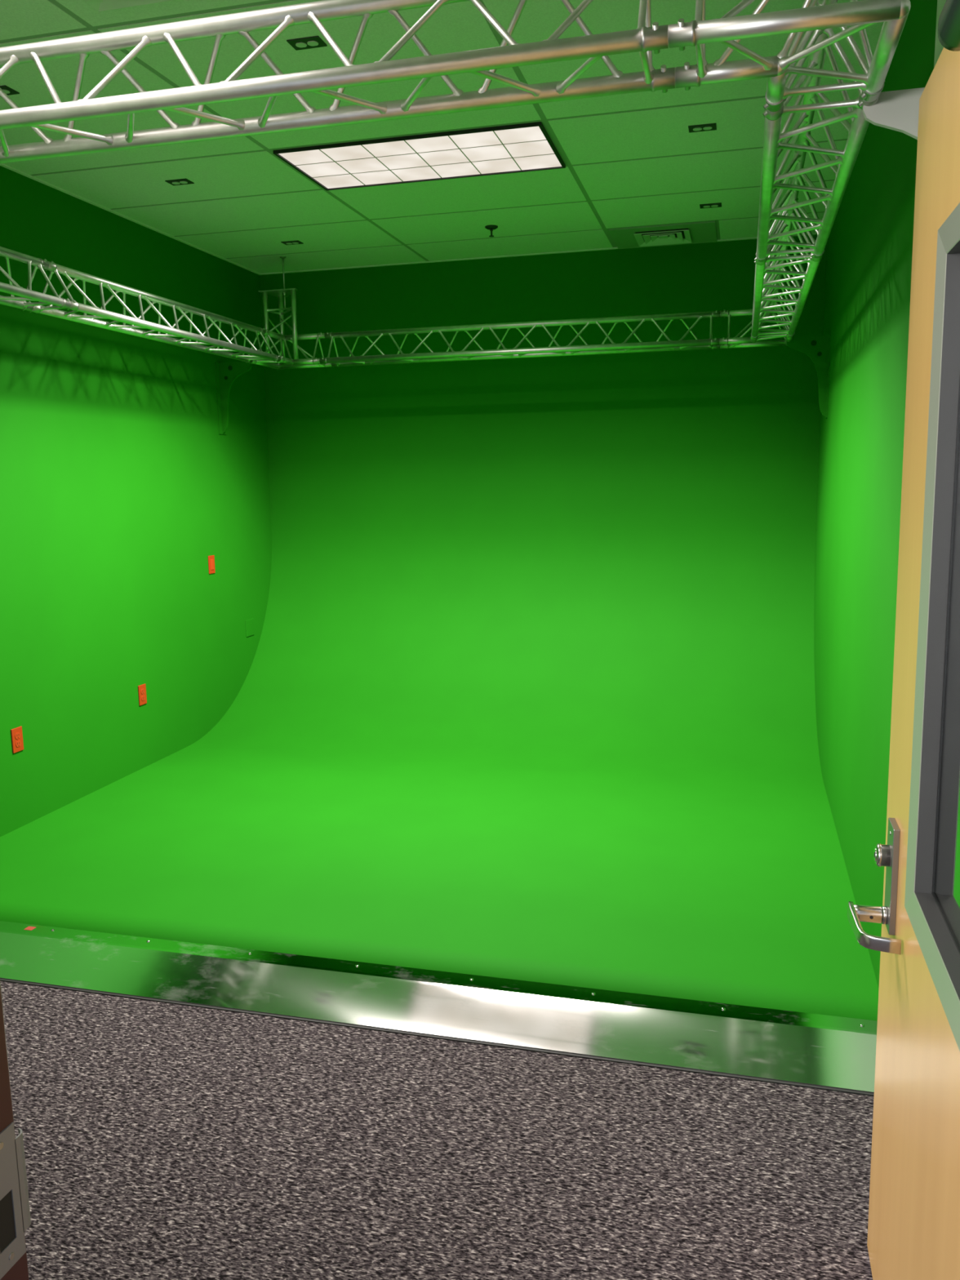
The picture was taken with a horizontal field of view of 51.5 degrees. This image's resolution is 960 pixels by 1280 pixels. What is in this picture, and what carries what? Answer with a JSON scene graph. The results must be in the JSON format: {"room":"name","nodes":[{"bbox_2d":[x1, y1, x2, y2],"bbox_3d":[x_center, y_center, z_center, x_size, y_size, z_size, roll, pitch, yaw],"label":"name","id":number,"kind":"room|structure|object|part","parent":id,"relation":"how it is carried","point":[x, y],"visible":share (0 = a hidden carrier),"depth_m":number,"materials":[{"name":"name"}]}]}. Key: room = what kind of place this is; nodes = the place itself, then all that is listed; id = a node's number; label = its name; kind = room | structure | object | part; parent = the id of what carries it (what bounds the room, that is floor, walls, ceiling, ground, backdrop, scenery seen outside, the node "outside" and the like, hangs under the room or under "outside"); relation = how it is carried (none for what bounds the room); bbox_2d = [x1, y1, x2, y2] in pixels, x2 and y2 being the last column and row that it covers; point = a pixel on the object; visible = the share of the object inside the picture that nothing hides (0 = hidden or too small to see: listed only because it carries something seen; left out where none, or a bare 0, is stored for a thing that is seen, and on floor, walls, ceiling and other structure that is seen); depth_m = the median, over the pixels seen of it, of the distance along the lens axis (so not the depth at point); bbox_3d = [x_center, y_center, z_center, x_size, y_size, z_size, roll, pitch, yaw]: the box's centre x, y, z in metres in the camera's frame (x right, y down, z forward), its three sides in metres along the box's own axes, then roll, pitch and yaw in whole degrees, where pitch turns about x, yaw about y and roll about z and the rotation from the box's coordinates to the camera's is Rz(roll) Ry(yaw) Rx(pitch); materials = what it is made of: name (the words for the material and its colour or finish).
{"room":"film studio","nodes":[
{"label":"film studio","id":0,"kind":"room"},
{"bbox_2d":[0,165,271,836],"bbox_3d":[-2.279,-0.610,4.319,0.121,3.191,5.792,2,9,15],"label":"wall","id":1,"kind":"structure","parent":0,"point":[120,482],"depth_m":5.32,"materials":[{"name":"green paint"}]},
{"bbox_2d":[10,726,23,753],"bbox_3d":[-2.158,0.465,4.639,0.009,0.114,0.070,2,9,15],"label":"wall outlet","id":2,"kind":"object","parent":1,"relation":"attached to","point":[16,734],"visible":1,"depth_m":4.63,"materials":[{"name":"orange plastic"}]},
{"bbox_2d":[14,732,20,738],"bbox_3d":[-2.156,0.446,4.636,0.004,0.028,0.034,2,9,15],"label":"receptacle","id":3,"kind":"object","parent":2,"relation":"attached to","point":[17,735],"depth_m":4.63,"materials":[{"name":"orange plastic"}]},
{"bbox_2d":[15,740,21,746],"bbox_3d":[-2.155,0.485,4.642,0.004,0.028,0.034,2,9,15],"label":"receptacle","id":4,"kind":"object","parent":2,"relation":"attached to","point":[18,743],"depth_m":4.64,"materials":[{"name":"orange plastic"}]},
{"bbox_2d":[0,163,261,275],"bbox_3d":[-2.215,-2.074,4.139,0.020,0.008,5.634,2,9,15],"label":"trim","id":5,"kind":"structure","parent":1,"relation":"attached to","point":[30,176],"depth_m":5.25,"materials":[{"name":"metal"}]},
{"bbox_2d":[137,683,146,706],"bbox_3d":[-1.903,0.308,5.607,0.009,0.114,0.070,2,9,15],"label":"wall outlet","id":6,"kind":"object","parent":1,"relation":"attached to","point":[141,688],"visible":1,"depth_m":5.60,"materials":[{"name":"orange plastic"}]},
{"bbox_2d":[208,555,215,573],"bbox_3d":[-1.700,-0.478,6.304,0.010,0.114,0.072,2,9,15],"label":"wall switch","id":7,"kind":"object","parent":1,"relation":"attached to","point":[211,558],"visible":1,"depth_m":6.29,"materials":[{"name":"orange plastic"}]},
{"bbox_2d":[214,361,252,434],"bbox_3d":[-1.550,-1.541,6.335,0.231,0.447,0.090,2,9,15],"label":"bracket","id":8,"kind":"object","parent":1,"relation":"attached to","point":[226,373],"visible":0.96,"depth_m":6.33,"materials":[{"name":"green metal"}]},
{"bbox_3d":[-1.659,-1.544,6.363,0.006,0.447,0.090,2,9,15],"label":"wall plate","id":9,"kind":"part","parent":8,"relation":"part of","materials":[{"name":"green paint"}]},
{"bbox_2d":[245,618,254,636],"bbox_3d":[-1.578,-0.085,6.822,0.007,0.114,0.110,2,9,15],"label":"blank wall plate","id":10,"kind":"object","parent":1,"relation":"attached to","point":[249,623],"visible":1,"depth_m":6.82,"materials":[{"name":"green paint"}]},
{"bbox_2d":[260,232,817,275],"bbox_3d":[0.271,-2.461,6.358,3.658,0.008,0.022,2,9,15],"label":"trim","id":11,"kind":"structure","parent":1,"relation":"attached to","point":[813,233],"depth_m":6.42,"materials":[{"name":"metal"}]},
{"bbox_2d":[0,981,874,1279],"bbox_3d":[-0.867,1.340,2.359,3.938,0.112,9.654,2,9,15],"label":"floor","id":12,"kind":"structure","parent":0,"point":[162,1140],"depth_m":2.42,"materials":[{"name":"carpet"}]},
{"bbox_2d":[0,920,877,1096],"bbox_3d":[-0.638,1.113,3.220,3.690,0.061,0.291,2,9,15],"label":"ramp","id":13,"kind":"object","parent":12,"relation":"on","point":[780,1046],"visible":0.98,"depth_m":3.05,"materials":[{"name":"silver metal"}]},
{"bbox_2d":[23,926,35,930],"bbox_3d":[-1.624,1.041,3.590,0.032,0.001,0.027,2,9,15],"label":"scrap","id":14,"kind":"object","parent":13,"relation":"on","point":[30,928],"visible":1,"depth_m":3.59,"materials":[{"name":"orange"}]},
{"bbox_2d":[0,234,879,1021],"bbox_3d":[-0.164,-0.664,4.865,3.696,3.067,3.649,2,9,15],"label":"screen","id":15,"kind":"object","parent":12,"relation":"on","point":[527,693],"visible":0.94,"depth_m":6.14,"materials":[{"name":"paint"}]},
{"bbox_2d":[0,0,884,273],"bbox_3d":[-0.442,-2.078,3.670,3.708,0.100,5.634,2,9,15],"label":"ceiling","id":16,"kind":"structure","parent":0,"point":[630,160],"depth_m":4.28,"materials":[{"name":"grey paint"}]},
{"bbox_2d":[0,84,19,95],"bbox_3d":[-1.751,-1.999,3.623,0.112,0.008,0.074,2,9,15],"label":"outlet","id":17,"kind":"object","parent":16,"relation":"attached to","point":[8,91],"visible":0.74,"depth_m":3.61,"materials":[{"name":"black plastic"}]},
{"bbox_2d":[2,88,9,93],"bbox_3d":[-1.731,-1.996,3.619,0.036,0.003,0.033,2,9,15],"label":"receptacle","id":18,"kind":"object","parent":17,"relation":"attached to","point":[6,91],"depth_m":3.61,"materials":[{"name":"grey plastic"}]},
{"bbox_2d":[83,0,171,11],"bbox_3d":[-1.034,-1.871,2.796,0.350,0.022,0.350,2,9,15],"label":"ceiling light","id":19,"kind":"object","parent":16,"relation":"in","point":[99,5],"visible":1,"depth_m":2.95,"materials":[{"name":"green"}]},
{"bbox_2d":[164,178,194,185],"bbox_3d":[-1.430,-2.180,4.734,0.112,0.008,0.074,2,9,15],"label":"outlet","id":20,"kind":"object","parent":16,"relation":"attached to","point":[180,181],"visible":1,"depth_m":4.72,"materials":[{"name":"black plastic"}]},
{"bbox_2d":[279,256,286,288],"bbox_3d":[-1.252,-2.333,6.337,0.044,0.208,0.044,2,9,15],"label":"suspension rod","id":21,"kind":"object","parent":16,"relation":"hanging from","point":[282,257],"visible":0.98,"depth_m":6.33,"materials":[{"name":"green metal"}]},
{"bbox_3d":[-1.252,-2.333,6.337,0.010,0.208,0.011,2,9,15],"label":"rod","id":22,"kind":"part","parent":21,"relation":"part of","materials":[{"name":"silver metal"}]},
{"bbox_2d":[249,288,332,369],"bbox_3d":[-1.202,-1.977,6.293,0.417,0.472,0.430,2,9,15],"label":"truss corner","id":23,"kind":"object","parent":21,"relation":"hanging from","point":[286,363],"visible":0.88,"depth_m":6.33,"materials":[{"name":"metal"}]},
{"bbox_2d":[28,261,280,363],"bbox_3d":[-1.584,-1.659,5.173,0.235,0.204,2.000,2,9,15],"label":"truss span","id":24,"kind":"object","parent":23,"relation":"attached to","point":[170,331],"visible":0.98,"depth_m":4.94,"materials":[{"name":"metal"}]},
{"bbox_2d":[0,246,71,311],"bbox_3d":[-2.025,-1.388,3.502,0.235,0.204,1.500,2,9,15],"label":"truss span","id":25,"kind":"object","parent":24,"relation":"attached to","point":[27,294],"visible":1,"depth_m":4.07,"materials":[{"name":"metal"}]},
{"bbox_3d":[-1.256,-2.225,6.379,0.256,0.007,0.217,2,9,15],"label":"plate","id":26,"kind":"part","parent":23,"relation":"part of","materials":[{"name":"metal"}]},
{"bbox_3d":[-1.249,-2.167,6.364,0.010,0.105,0.011,2,9,15],"label":"rod","id":27,"kind":"part","parent":23,"relation":"part of","materials":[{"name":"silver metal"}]},
{"bbox_2d":[319,310,720,367],"bbox_3d":[0.200,-1.820,6.022,2.440,0.204,0.235,2,9,15],"label":"truss span","id":28,"kind":"object","parent":23,"relation":"attached to","point":[680,344],"visible":1,"depth_m":5.98,"materials":[{"name":"metal"}]},
{"bbox_2d":[719,307,794,349],"bbox_3d":[1.554,-1.770,5.585,0.402,0.204,0.402,2,9,15],"label":"truss corner","id":29,"kind":"object","parent":28,"relation":"attached to","point":[735,342],"visible":0.62,"depth_m":5.65,"materials":[{"name":"metal"}]},
{"bbox_2d":[750,209,822,338],"bbox_3d":[1.331,-1.582,4.417,0.235,0.204,2.000,2,9,15],"label":"truss span","id":30,"kind":"object","parent":29,"relation":"attached to","point":[766,295],"visible":0.88,"depth_m":4.15,"materials":[{"name":"metal"}]},
{"bbox_2d":[754,27,879,262],"bbox_3d":[0.891,-1.311,2.745,0.235,0.204,1.500,2,9,15],"label":"truss span","id":31,"kind":"object","parent":30,"relation":"attached to","point":[773,145],"visible":0.88,"depth_m":2.51,"materials":[{"name":"metal"}]},
{"bbox_2d":[667,0,911,111],"bbox_3d":[0.570,-1.165,1.857,0.402,0.204,0.404,2,9,15],"label":"truss corner","id":32,"kind":"object","parent":31,"relation":"attached to","point":[729,29],"visible":1,"depth_m":1.80,"materials":[{"name":"metal"}]},
{"bbox_2d":[0,0,675,163],"bbox_3d":[-0.826,-1.189,2.132,2.440,0.204,0.235,2,9,15],"label":"truss span","id":33,"kind":"object","parent":32,"relation":"attached to","point":[645,39],"visible":0.99,"depth_m":2.00,"materials":[{"name":"metal"}]},
{"bbox_2d":[280,240,303,244],"bbox_3d":[-1.123,-2.377,5.951,0.112,0.008,0.074,2,9,15],"label":"outlet","id":34,"kind":"object","parent":16,"relation":"attached to","point":[288,242],"visible":1,"depth_m":5.94,"materials":[{"name":"black plastic"}]},
{"bbox_2d":[286,35,327,50],"bbox_3d":[-0.568,-1.960,3.266,0.112,0.008,0.074,2,9,15],"label":"outlet","id":35,"kind":"object","parent":16,"relation":"attached to","point":[314,42],"visible":1,"depth_m":3.26,"materials":[{"name":"black plastic"}]},
{"bbox_2d":[295,42,306,47],"bbox_3d":[-0.588,-1.958,3.271,0.036,0.003,0.033,2,9,15],"label":"receptacle","id":36,"kind":"object","parent":35,"relation":"attached to","point":[297,44],"depth_m":3.27,"materials":[{"name":"grey plastic"}]},
{"bbox_2d":[306,40,318,46],"bbox_3d":[-0.548,-1.957,3.261,0.036,0.003,0.033,2,9,15],"label":"receptacle","id":37,"kind":"object","parent":35,"relation":"attached to","point":[309,43],"depth_m":3.26,"materials":[{"name":"grey plastic"}]},
{"bbox_2d":[272,121,565,190],"bbox_3d":[-0.252,-2.147,4.445,1.184,0.013,0.580,2,9,15],"label":"recessed light","id":38,"kind":"object","parent":16,"relation":"in","point":[526,147],"visible":1,"depth_m":4.42,"materials":[{"name":"white plastic"}]},
{"bbox_2d":[484,224,497,236],"bbox_3d":[0.066,-2.321,5.652,0.074,0.054,0.074,2,9,15],"label":"sprinkler","id":39,"kind":"object","parent":16,"relation":"attached to","point":[491,227],"visible":1,"depth_m":5.64,"materials":[{"name":"grey metal"}]},
{"bbox_2d":[608,220,716,248],"bbox_3d":[1.094,-2.393,5.903,0.600,0.022,0.480,2,9,15],"label":"ceiling vent","id":40,"kind":"object","parent":16,"relation":"in","point":[705,231],"visible":1,"depth_m":5.86,"materials":[{"name":"green"}]},
{"bbox_3d":[1.089,-2.393,5.904,0.316,0.020,0.316,2,9,15],"label":"frame","id":41,"kind":"part","parent":40,"relation":"part of","materials":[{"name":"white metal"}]},
{"bbox_2d":[688,123,716,133],"bbox_3d":[0.919,-2.115,4.107,0.112,0.008,0.074,2,9,15],"label":"outlet","id":42,"kind":"object","parent":16,"relation":"attached to","point":[711,126],"visible":1,"depth_m":4.10,"materials":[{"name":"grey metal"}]},
{"bbox_2d":[693,127,702,131],"bbox_3d":[0.899,-2.112,4.112,0.036,0.003,0.033,2,9,15],"label":"receptacle","id":43,"kind":"object","parent":42,"relation":"attached to","point":[695,129],"depth_m":4.11,"materials":[{"name":"grey plastic"}]},
{"bbox_2d":[702,126,711,129],"bbox_3d":[0.939,-2.111,4.102,0.036,0.003,0.033,2,9,15],"label":"receptacle","id":44,"kind":"object","parent":42,"relation":"attached to","point":[704,127],"depth_m":4.10,"materials":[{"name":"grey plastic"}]},
{"bbox_2d":[699,202,721,208],"bbox_3d":[1.224,-2.304,5.276,0.112,0.008,0.074,2,9,15],"label":"outlet","id":45,"kind":"object","parent":16,"relation":"attached to","point":[718,204],"visible":1,"depth_m":5.26,"materials":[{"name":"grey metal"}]},
{"bbox_2d":[813,0,946,988],"bbox_3d":[1.414,-0.512,3.361,0.121,3.191,5.792,2,9,15],"label":"wall","id":46,"kind":"structure","parent":0,"point":[869,253],"depth_m":3.71,"materials":[{"name":"green paint"}]},
{"bbox_2d":[786,334,831,418],"bbox_3d":[1.833,-1.471,5.580,0.231,0.447,0.090,2,9,15],"label":"bracket","id":47,"kind":"object","parent":46,"relation":"attached to","point":[817,348],"visible":0.98,"depth_m":5.55,"materials":[{"name":"green metal"}]},
{"bbox_3d":[1.942,-1.468,5.552,0.006,0.447,0.090,2,9,15],"label":"wall plate","id":48,"kind":"part","parent":47,"relation":"part of","materials":[{"name":"green paint"}]},
{"bbox_2d":[862,87,924,139],"bbox_3d":[0.904,-0.899,2.055,0.231,0.447,0.090,2,9,15],"label":"bracket","id":49,"kind":"object","parent":46,"relation":"attached to","point":[898,110],"visible":0.41,"depth_m":2.03,"materials":[{"name":"white metal"}]},
{"bbox_3d":[-1.143,-0.124,1.145,3.938,3.191,0.150,2,9,15],"label":"wall","id":50,"kind":"structure","parent":0,"visible":0},
{"bbox_2d":[0,982,31,1279],"bbox_3d":[-0.039,0.305,0.928,1.215,2.380,0.180,2,9,15],"label":"door frame","id":51,"kind":"structure","parent":50,"relation":"attached to","point":[15,1212],"depth_m":1.18,"materials":[{"name":"red paint"}]},
{"bbox_3d":[-0.558,0.660,1.183,0.010,0.172,0.066,0,9,7],"label":"strike plate","id":52,"kind":"part","parent":51,"relation":"part of","materials":[{"name":"silver metal"}]},
{"bbox_2d":[847,0,959,1279],"bbox_3d":[0.653,0.251,1.408,0.144,2.274,1.122,1,9,15],"label":"door","id":53,"kind":"structure","parent":50,"relation":"in","point":[913,1225],"depth_m":1.57,"materials":[{"name":"brown wood"}]},
{"bbox_3d":[0.720,0.525,1.820,0.077,0.033,0.146,1,9,15],"label":"lever handle","id":54,"kind":"part","parent":53,"relation":"part of","materials":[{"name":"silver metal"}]}
]}

